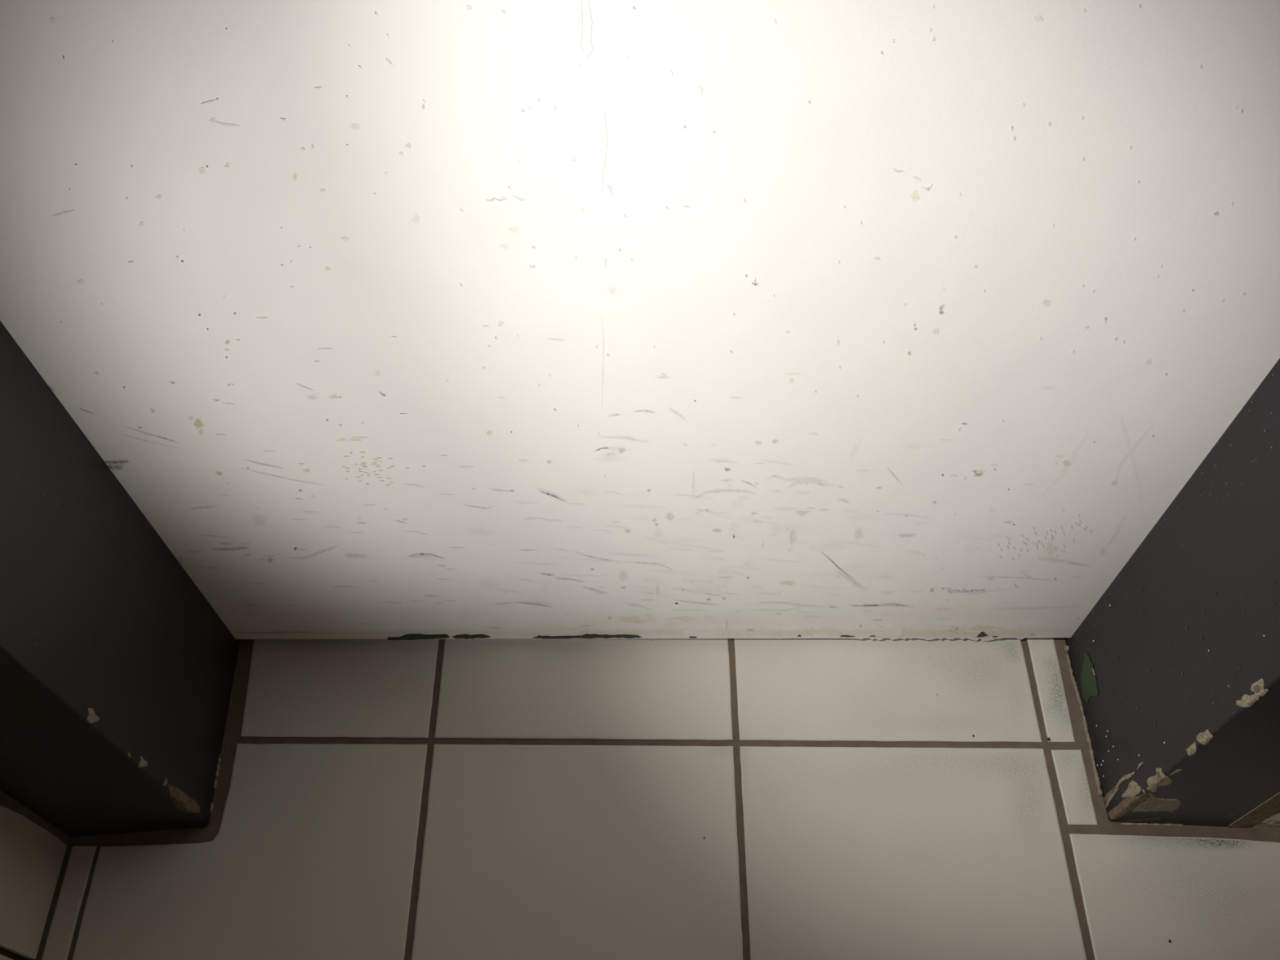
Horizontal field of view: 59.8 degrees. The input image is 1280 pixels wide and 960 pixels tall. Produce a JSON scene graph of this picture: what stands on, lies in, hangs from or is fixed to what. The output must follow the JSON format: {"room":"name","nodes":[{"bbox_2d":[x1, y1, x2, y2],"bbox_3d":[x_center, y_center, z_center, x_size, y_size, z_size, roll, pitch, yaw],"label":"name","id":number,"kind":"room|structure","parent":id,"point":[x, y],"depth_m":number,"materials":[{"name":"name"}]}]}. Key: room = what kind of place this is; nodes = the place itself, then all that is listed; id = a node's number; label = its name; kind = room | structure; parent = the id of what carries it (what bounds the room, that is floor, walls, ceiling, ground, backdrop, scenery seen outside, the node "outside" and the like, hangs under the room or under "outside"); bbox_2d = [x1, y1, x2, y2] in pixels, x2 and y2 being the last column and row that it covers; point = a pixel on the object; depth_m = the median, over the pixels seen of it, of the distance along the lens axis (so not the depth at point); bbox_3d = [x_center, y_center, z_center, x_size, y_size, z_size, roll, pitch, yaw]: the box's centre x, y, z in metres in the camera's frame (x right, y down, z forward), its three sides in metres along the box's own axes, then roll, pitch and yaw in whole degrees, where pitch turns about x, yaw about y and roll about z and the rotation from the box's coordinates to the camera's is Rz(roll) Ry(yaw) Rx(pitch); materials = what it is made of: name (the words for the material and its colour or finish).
{"room":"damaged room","nodes":[
{"label":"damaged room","id":0,"kind":"room"},
{"bbox_2d":[0,790,71,959],"bbox_3d":[-0.648,0.599,-0.530,0.203,2.414,2.207,0,57,0],"label":"wall","id":1,"kind":"structure","parent":0,"point":[33,850],"depth_m":0.99,"materials":[{"name":"tile"},{"name":"brown grout"}]},
{"bbox_2d":[0,320,239,837],"bbox_3d":[-0.501,-0.451,0.157,0.170,2.405,0.323,0,57,0],"label":"door frame","id":2,"kind":"structure","parent":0,"point":[117,671],"depth_m":0.89,"materials":[{"name":"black paint"}]},
{"bbox_2d":[0,0,1279,640],"bbox_3d":[0.000,-0.537,0.210,1.100,2.400,0.121,0,57,0],"label":"door","id":3,"kind":"structure","parent":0,"point":[388,319],"depth_m":0.73,"materials":[{"name":"white paint"}]},
{"bbox_2d":[28,637,1279,959],"bbox_3d":[0.000,1.022,0.650,4.400,0.050,3.200,0,57,0],"label":"floor","id":4,"kind":"structure","parent":0,"point":[521,798],"depth_m":1.07,"materials":[{"name":"tile"}]},
{"bbox_2d":[1063,358,1279,826],"bbox_3d":[0.508,-0.454,0.162,0.119,2.410,0.313,0,57,0],"label":"door frame","id":5,"kind":"structure","parent":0,"point":[1175,666],"depth_m":0.93,"materials":[{"name":"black paint"}]},
{"bbox_2d":[1226,791,1279,827],"bbox_3d":[1.284,-0.445,0.175,1.433,2.443,0.314,0,57,0],"label":"wall","id":6,"kind":"structure","parent":0,"point":[1267,814],"depth_m":1.05,"materials":[{"name":"beige paint"}]}
]}

